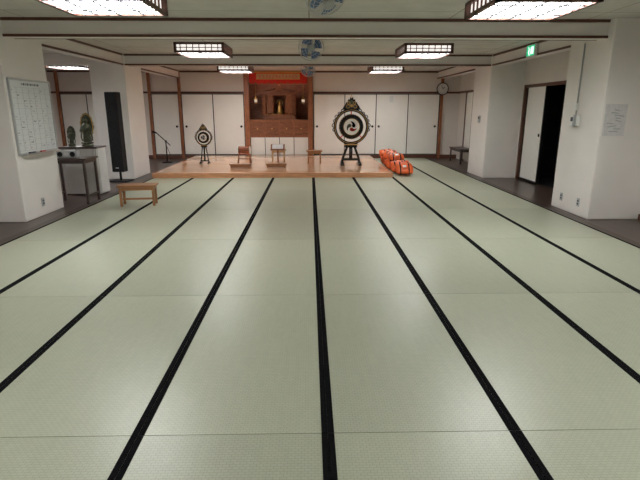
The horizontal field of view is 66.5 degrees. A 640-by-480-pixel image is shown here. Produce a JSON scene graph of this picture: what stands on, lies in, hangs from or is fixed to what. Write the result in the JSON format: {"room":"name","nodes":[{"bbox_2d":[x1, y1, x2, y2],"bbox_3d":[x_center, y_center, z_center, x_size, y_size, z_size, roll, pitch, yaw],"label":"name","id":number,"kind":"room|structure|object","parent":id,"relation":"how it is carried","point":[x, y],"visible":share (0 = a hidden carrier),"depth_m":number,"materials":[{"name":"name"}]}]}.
{"room":"japanese tatami hall","nodes":[
{"label":"japanese tatami hall","id":0,"kind":"room"},
{"bbox_2d":[46,70,245,154],"bbox_3d":[-5.414,-3.894,15.279,6.130,2.660,0.150,0,15,-1],"label":"wall","id":1,"kind":"structure","parent":0,"point":[68,81],"depth_m":14.98,"materials":[{"name":"paint"}]},
{"bbox_2d":[59,93,87,145],"bbox_3d":[-7.576,-3.592,15.215,0.822,1.870,0.036,0,15,-1],"label":"sliding door","id":2,"kind":"structure","parent":1,"relation":"in","point":[73,105],"depth_m":15.10,"materials":[{"name":"paper"}]},
{"bbox_2d":[85,93,97,144],"bbox_3d":[-6.751,-3.595,15.224,0.872,1.870,0.051,0,15,-1],"label":"sliding door","id":3,"kind":"structure","parent":1,"relation":"in","point":[89,100],"depth_m":15.10,"materials":[{"name":"paper"}]},
{"bbox_2d":[151,94,181,154],"bbox_3d":[-4.787,-3.607,15.271,0.842,1.870,0.036,0,15,-1],"label":"sliding door","id":4,"kind":"structure","parent":1,"relation":"in","point":[165,107],"depth_m":15.25,"materials":[{"name":"paper"}]},
{"bbox_2d":[181,94,215,154],"bbox_3d":[-3.797,-3.611,15.283,0.982,1.870,0.051,0,15,-1],"label":"sliding door","id":5,"kind":"structure","parent":1,"relation":"in","point":[197,109],"depth_m":15.23,"materials":[{"name":"paper"}]},
{"bbox_2d":[213,94,245,154],"bbox_3d":[-2.842,-3.618,15.310,0.972,1.870,0.036,0,15,-1],"label":"sliding door","id":6,"kind":"structure","parent":1,"relation":"in","point":[229,115],"depth_m":15.29,"materials":[{"name":"paper"}]},
{"bbox_2d":[47,70,460,158],"bbox_3d":[-1.952,-3.883,15.237,12.650,2.660,0.080,0,15,-1],"label":"trim","id":7,"kind":"structure","parent":1,"relation":"attached to","point":[154,156],"depth_m":15.13,"materials":[{"name":"brown wood"}]},
{"bbox_2d":[249,73,307,119],"bbox_3d":[-1.305,-4.169,16.303,2.130,2.660,0.100,0,15,-1],"label":"wall","id":8,"kind":"structure","parent":0,"point":[255,109],"depth_m":16.11,"materials":[{"name":"brown wood"}]},
{"bbox_2d":[0,0,639,70],"bbox_3d":[-1.493,-2.934,6.327,13.900,0.120,20.200,0,15,-1],"label":"ceiling","id":9,"kind":"structure","parent":0,"point":[403,9],"depth_m":6.19,"materials":[{"name":"paint"}]},
{"bbox_2d":[45,66,88,69],"bbox_3d":[-6.112,-4.271,11.875,0.880,0.170,1.000,0,15,-1],"label":"ceiling light","id":10,"kind":"object","parent":9,"relation":"attached to","point":[54,67],"depth_m":11.77,"materials":[{"name":"white plastic"}]},
{"bbox_2d":[35,0,167,16],"bbox_3d":[-2.129,-2.364,4.757,1.000,0.170,1.000,0,15,-1],"label":"ceiling light","id":11,"kind":"object","parent":9,"relation":"attached to","point":[150,8],"depth_m":4.89,"materials":[{"name":"white plastic"}]},
{"bbox_2d":[41,39,178,77],"bbox_3d":[-4.327,-3.933,10.710,0.220,0.220,8.700,0,15,-1],"label":"ceiling beam","id":12,"kind":"structure","parent":9,"relation":"attached to","point":[59,43],"depth_m":8.96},
{"bbox_2d":[173,42,232,57],"bbox_3d":[-2.141,-3.516,9.056,0.880,0.170,1.000,0,15,-1],"label":"ceiling light","id":13,"kind":"object","parent":9,"relation":"attached to","point":[186,49],"depth_m":8.61,"materials":[{"name":"white plastic"}]},
{"bbox_2d":[217,66,253,72],"bbox_3d":[-2.258,-4.602,13.112,0.850,0.170,1.000,0,15,-1],"label":"ceiling light","id":14,"kind":"object","parent":9,"relation":"attached to","point":[223,69],"depth_m":12.66,"materials":[{"name":"white plastic"}]},
{"bbox_2d":[253,89,257,103],"bbox_3d":[-2.034,-4.784,15.346,0.160,0.965,0.139,0,15,-1],"label":"lantern","id":15,"kind":"object","parent":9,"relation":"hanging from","point":[255,99],"visible":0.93,"depth_m":15.40,"materials":[{"name":"gold metal"}]},
{"bbox_2d":[43,54,491,66],"bbox_3d":[-1.884,-3.901,10.590,12.700,0.220,0.250,0,15,-1],"label":"ceiling beam","id":16,"kind":"structure","parent":9,"relation":"attached to","point":[49,59],"depth_m":10.49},
{"bbox_2d":[1,20,608,39],"bbox_3d":[-1.845,-2.789,6.441,12.800,0.220,0.240,0,15,-1],"label":"ceiling beam","id":17,"kind":"structure","parent":9,"relation":"attached to","point":[8,26],"depth_m":6.37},
{"bbox_2d":[300,67,315,76],"bbox_3d":[-0.263,-3.949,11.164,0.366,0.424,0.291,6,16,21],"label":"fan","id":18,"kind":"object","parent":9,"relation":"hanging from","point":[307,69],"depth_m":11.13,"materials":[{"name":"metal"}]},
{"bbox_2d":[298,40,323,60],"bbox_3d":[-0.139,-2.922,7.349,0.386,0.434,0.289,-2,15,-7],"label":"fan","id":19,"kind":"object","parent":9,"relation":"attached to","point":[317,45],"depth_m":7.29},
{"bbox_2d":[305,0,344,15],"bbox_3d":[0.040,-2.051,4.000,0.346,0.382,0.331,-8,17,-29],"label":"fan","id":20,"kind":"object","parent":9,"relation":"hanging from","point":[329,5],"depth_m":4.01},
{"bbox_2d":[367,67,403,73],"bbox_3d":[1.761,-4.624,13.192,0.850,0.170,1.000,0,15,-1],"label":"ceiling light","id":21,"kind":"object","parent":9,"relation":"attached to","point":[370,70],"depth_m":12.75,"materials":[{"name":"white plastic"}]},
{"bbox_2d":[395,43,453,58],"bbox_3d":[1.937,-3.551,9.186,0.880,0.170,1.000,0,15,-1],"label":"ceiling light","id":22,"kind":"object","parent":9,"relation":"attached to","point":[407,50],"depth_m":8.74,"materials":[{"name":"white plastic"}]},
{"bbox_2d":[464,0,603,19],"bbox_3d":[2.127,-2.426,4.988,1.000,0.170,1.000,0,15,-1],"label":"ceiling light","id":23,"kind":"object","parent":9,"relation":"attached to","point":[474,9],"depth_m":4.99,"materials":[{"name":"white plastic"}]},
{"bbox_2d":[0,158,639,479],"bbox_3d":[-1.493,-0.257,7.044,13.900,0.136,20.200,0,15,-1],"label":"floor","id":24,"kind":"structure","parent":0,"point":[471,328],"depth_m":3.38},
{"bbox_2d":[0,20,63,221],"bbox_3d":[-4.475,-1.669,6.974,0.750,2.660,1.080,0,15,-1],"label":"column","id":25,"kind":"structure","parent":24,"relation":"on","point":[24,180],"depth_m":6.76,"materials":[{"name":"paint"}]},
{"bbox_2d":[6,77,59,155],"bbox_3d":[-4.053,-1.760,6.980,0.090,1.012,1.044,0,15,-1],"label":"whiteboard","id":26,"kind":"object","parent":25,"relation":"attached to","point":[31,107],"visible":1,"depth_m":6.92,"materials":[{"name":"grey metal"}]},
{"bbox_2d":[57,156,100,203],"bbox_3d":[-4.099,-0.997,8.136,0.680,0.760,0.500,0,15,-1],"label":"side table","id":27,"kind":"object","parent":24,"relation":"on","point":[82,160],"visible":0.6,"depth_m":8.01,"materials":[{"name":"brown wood"}]},
{"bbox_2d":[56,148,79,157],"bbox_3d":[-4.118,-1.426,7.965,0.340,0.156,0.126,0,15,-1],"label":"radio","id":28,"kind":"object","parent":27,"relation":"on","point":[75,153],"visible":0.94,"depth_m":7.92,"materials":[{"name":"grey metal"}]},
{"bbox_2d":[58,145,110,194],"bbox_3d":[-4.339,-1.294,9.035,0.703,0.870,0.465,0,15,-1],"label":"stand","id":29,"kind":"object","parent":24,"relation":"on","point":[73,173],"visible":0.84,"depth_m":8.86,"materials":[{"name":"wood"}]},
{"bbox_2d":[67,126,75,145],"bbox_3d":[-4.529,-1.892,8.881,0.143,0.362,0.129,-3,15,-12],"label":"statue","id":30,"kind":"object","parent":29,"relation":"on","point":[71,134],"visible":1,"depth_m":8.87,"materials":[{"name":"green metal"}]},
{"bbox_2d":[79,113,93,146],"bbox_3d":[-4.229,-1.995,8.818,0.235,0.593,0.212,0,15,-1],"label":"statue","id":31,"kind":"object","parent":29,"relation":"on","point":[86,123],"visible":1,"depth_m":8.81,"materials":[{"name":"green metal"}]},
{"bbox_2d":[88,55,149,178],"bbox_3d":[-4.566,-2.805,11.214,0.750,2.660,1.100,0,15,-1],"label":"column","id":32,"kind":"structure","parent":24,"relation":"on","point":[126,80],"depth_m":10.78,"materials":[{"name":"paint"}]},
{"bbox_2d":[104,92,133,181],"bbox_3d":[-4.352,-2.192,10.450,0.420,1.870,0.360,1,15,5],"label":"tower speaker","id":33,"kind":"object","parent":24,"relation":"on","point":[112,99],"visible":1,"depth_m":10.35},
{"bbox_2d":[116,182,158,206],"bbox_3d":[-2.943,-0.738,7.919,0.600,0.340,0.300,-2,15,-8],"label":"wooden bench","id":34,"kind":"object","parent":24,"relation":"on","point":[123,187],"visible":1,"depth_m":7.82,"materials":[{"name":"brown wood"}]},
{"bbox_2d":[152,130,178,162],"bbox_3d":[-4.519,-2.734,14.285,0.698,0.932,0.300,-3,15,-11],"label":"microphone stand","id":35,"kind":"object","parent":24,"relation":"on","point":[166,142],"visible":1,"depth_m":14.28,"materials":[{"name":"black metal"}]},
{"bbox_2d":[152,155,392,177],"bbox_3d":[-1.113,-2.054,13.314,5.470,0.122,4.555,0,15,-1],"label":"stage platform","id":36,"kind":"object","parent":24,"relation":"on","point":[297,166],"visible":0.97,"depth_m":11.76,"materials":[{"name":"brown wood"}]},
{"bbox_2d":[194,123,212,163],"bbox_3d":[-3.074,-2.566,12.915,0.479,1.070,0.222,0,15,-1],"label":"drum","id":37,"kind":"object","parent":36,"relation":"on","point":[203,137],"visible":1,"depth_m":12.85,"materials":[{"name":"black paint"}]},
{"bbox_2d":[229,163,250,167],"bbox_3d":[-1.973,-1.844,12.097,0.520,0.100,0.260,0,15,-1],"label":"wooden stand","id":38,"kind":"object","parent":36,"relation":"on","point":[232,165],"visible":1,"depth_m":12.00,"materials":[{"name":"brown wood"}]},
{"bbox_2d":[237,146,251,163],"bbox_3d":[-1.990,-2.227,12.822,0.350,0.464,0.300,0,15,-1],"label":"drum","id":39,"kind":"object","parent":36,"relation":"on","point":[240,149],"visible":0.94,"depth_m":12.74,"materials":[{"name":"brown wood"}]},
{"bbox_2d":[266,163,286,167],"bbox_3d":[-1.084,-1.862,12.163,0.520,0.100,0.260,0,15,-1],"label":"wooden stand","id":40,"kind":"object","parent":36,"relation":"on","point":[267,164],"visible":1,"depth_m":12.07,"materials":[{"name":"brown wood"}]},
{"bbox_2d":[270,144,284,162],"bbox_3d":[-1.098,-2.231,12.729,0.360,0.520,0.255,0,15,-1],"label":"book stand","id":41,"kind":"object","parent":36,"relation":"on","point":[277,147],"visible":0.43,"depth_m":12.67,"materials":[{"name":"brown wood"}]},
{"bbox_2d":[270,149,285,161],"bbox_3d":[-1.142,-2.327,13.435,0.420,0.340,0.300,0,15,-1],"label":"table","id":42,"kind":"object","parent":36,"relation":"on","point":[273,151],"visible":0.77,"depth_m":13.29,"materials":[{"name":"brown wood"}]},
{"bbox_2d":[306,150,321,163],"bbox_3d":[-0.154,-2.229,13.068,0.420,0.340,0.300,0,15,-1],"label":"table","id":43,"kind":"object","parent":36,"relation":"on","point":[308,151],"visible":1,"depth_m":12.93,"materials":[{"name":"brown wood"}]},
{"bbox_2d":[332,94,370,165],"bbox_3d":[0.795,-2.813,12.466,0.994,1.780,0.460,0,15,-1],"label":"drum","id":44,"kind":"object","parent":36,"relation":"on","point":[351,126],"visible":1,"depth_m":12.36,"materials":[{"name":"black paint"}]},
{"bbox_2d":[243,71,312,154],"bbox_3d":[-1.292,-4.008,15.699,2.124,2.653,1.050,0,15,-1],"label":"altar alcove frame","id":45,"kind":"object","parent":24,"relation":"on","point":[297,135],"visible":0.96,"depth_m":15.40,"materials":[{"name":"brown wood"}]},
{"bbox_2d":[249,71,306,83],"bbox_3d":[-1.280,-4.951,14.875,1.770,0.350,0.045,0,15,-1],"label":"valance","id":46,"kind":"object","parent":45,"relation":"hanging from","point":[259,77],"visible":1,"depth_m":14.86,"materials":[{"name":"fabric"}]},
{"bbox_2d":[259,84,298,119],"bbox_3d":[-1.291,-4.396,15.550,1.240,1.085,0.677,0,15,-1],"label":"shrine","id":47,"kind":"object","parent":45,"relation":"on","point":[275,105],"visible":1,"depth_m":15.40,"materials":[{"name":"brown wood"}]},
{"bbox_2d":[379,148,412,174],"bbox_3d":[1.946,-2.059,12.661,0.587,0.436,2.757,0,15,-1],"label":"bags","id":48,"kind":"object","parent":24,"relation":"on","point":[393,160],"visible":1,"depth_m":12.33,"materials":[{"name":"fabric"}]},
{"bbox_2d":[449,147,468,164],"bbox_3d":[4.102,-2.471,14.234,0.400,0.420,1.100,0,15,-1],"label":"bench","id":49,"kind":"object","parent":24,"relation":"on","point":[458,149],"visible":0.8,"depth_m":13.99,"materials":[{"name":"brown wood"}]},
{"bbox_2d":[467,55,525,177],"bbox_3d":[4.082,-2.851,11.387,0.750,2.660,1.100,0,15,-1],"label":"column","id":50,"kind":"structure","parent":24,"relation":"on","point":[498,89],"depth_m":10.96,"materials":[{"name":"paint"}]},
{"bbox_2d":[551,18,639,219],"bbox_3d":[4.173,-1.715,7.148,0.750,2.660,1.080,0,15,-1],"label":"column","id":51,"kind":"structure","parent":24,"relation":"on","point":[603,172],"depth_m":6.83,"materials":[{"name":"paint"}]},
{"bbox_2d":[569,43,585,126],"bbox_3d":[3.758,-2.241,7.091,0.075,1.155,0.200,0,15,-1],"label":"intercom","id":52,"kind":"object","parent":51,"relation":"attached to","point":[574,119],"visible":1,"depth_m":7.13,"materials":[{"name":"white plastic"}]},
{"bbox_2d":[601,104,627,135],"bbox_3d":[3.990,-1.622,6.605,0.300,0.420,0.008,0,15,-1],"label":"paper notice","id":53,"kind":"object","parent":51,"relation":"attached to","point":[615,115],"visible":1,"depth_m":6.60,"materials":[{"name":"paper"}]},
{"bbox_2d":[0,158,639,246],"bbox_3d":[-0.053,-0.193,6.574,7.520,0.015,18.600,0,15,-1],"label":"trim","id":54,"kind":"structure","parent":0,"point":[17,235],"depth_m":7.17,"materials":[{"name":"brown wood"}]},
{"bbox_2d":[313,73,460,154],"bbox_3d":[2.150,-3.935,15.431,4.740,2.660,0.150,0,15,-1],"label":"wall","id":55,"kind":"structure","parent":0,"point":[322,82],"depth_m":15.13,"materials":[{"name":"paint"}]},
{"bbox_2d":[313,94,344,154],"bbox_3d":[0.287,-3.633,15.365,0.992,1.870,0.051,0,15,-1],"label":"sliding door","id":56,"kind":"structure","parent":55,"relation":"in","point":[325,106],"depth_m":15.33,"materials":[{"name":"paper"}]},
{"bbox_2d":[345,94,375,154],"bbox_3d":[1.262,-3.640,15.392,1.002,1.870,0.036,0,15,-1],"label":"sliding door","id":57,"kind":"structure","parent":55,"relation":"in","point":[366,102],"depth_m":15.35,"materials":[{"name":"paper"}]},
{"bbox_2d":[374,94,408,154],"bbox_3d":[2.252,-3.643,15.405,1.022,1.870,0.051,0,15,-1],"label":"sliding door","id":58,"kind":"structure","parent":55,"relation":"in","point":[391,119],"depth_m":15.38,"materials":[{"name":"paper"}]},
{"bbox_2d":[389,95,393,102],"bbox_3d":[2.222,-4.385,15.178,0.160,0.220,0.008,0,15,-1],"label":"paper notice","id":59,"kind":"object","parent":58,"relation":"attached to","point":[391,97],"visible":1,"depth_m":15.18,"materials":[{"name":"white paper"}]},
{"bbox_2d":[406,94,439,154],"bbox_3d":[3.241,-3.650,15.432,1.002,1.870,0.036,0,15,-1],"label":"sliding door","id":60,"kind":"structure","parent":55,"relation":"in","point":[423,109],"depth_m":15.42,"materials":[{"name":"paper"}]},
{"bbox_2d":[437,83,448,94],"bbox_3d":[3.793,-4.671,15.086,0.380,0.380,0.040,0,15,-1],"label":"wall clock","id":61,"kind":"object","parent":55,"relation":"attached to","point":[442,88],"visible":1,"depth_m":15.08,"materials":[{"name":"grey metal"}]},
{"bbox_2d":[438,41,571,78],"bbox_3d":[3.851,-3.977,10.874,0.220,0.220,8.700,0,15,-1],"label":"ceiling beam","id":62,"kind":"structure","parent":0,"point":[548,45],"depth_m":9.37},
{"bbox_2d":[526,43,537,57],"bbox_3d":[3.734,-3.339,8.609,0.060,0.200,0.340,0,15,-1],"label":"exit sign","id":63,"kind":"object","parent":62,"relation":"attached to","point":[532,49],"visible":1,"depth_m":8.53,"materials":[{"name":"green plastic"}]},
{"bbox_2d":[456,50,569,177],"bbox_3d":[4.515,-3.066,12.188,0.150,2.660,6.660,0,15,-1],"label":"wall","id":64,"kind":"structure","parent":0,"point":[553,67],"depth_m":10.14,"materials":[{"name":"paint"}]},
{"bbox_2d":[0,17,610,92],"bbox_3d":[-0.133,-2.436,5.972,9.400,0.660,18.800,0,15,-1],"label":"trim","id":65,"kind":"structure","parent":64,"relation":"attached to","point":[1,18],"depth_m":6.40,"materials":[{"name":"brown wood"}]},
{"bbox_2d":[461,92,473,160],"bbox_3d":[4.375,-3.232,14.088,0.049,1.993,1.360,0,15,-1],"label":"door","id":66,"kind":"structure","parent":64,"relation":"in","point":[469,96],"depth_m":14.44,"materials":[{"name":"paper"}]},
{"bbox_2d":[515,80,566,183],"bbox_3d":[4.525,-2.143,9.956,0.130,2.028,1.866,0,15,-1],"label":"door","id":67,"kind":"structure","parent":64,"relation":"in","point":[536,96],"depth_m":10.35,"materials":[{"name":"white wood"}]},
{"bbox_2d":[539,85,565,187],"bbox_3d":[4.990,-2.220,9.919,0.700,2.200,2.100,0,15,-1],"label":"doorway","id":68,"kind":"structure","parent":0,"point":[556,93],"depth_m":10.79,"materials":[{"name":"black"}]}
]}

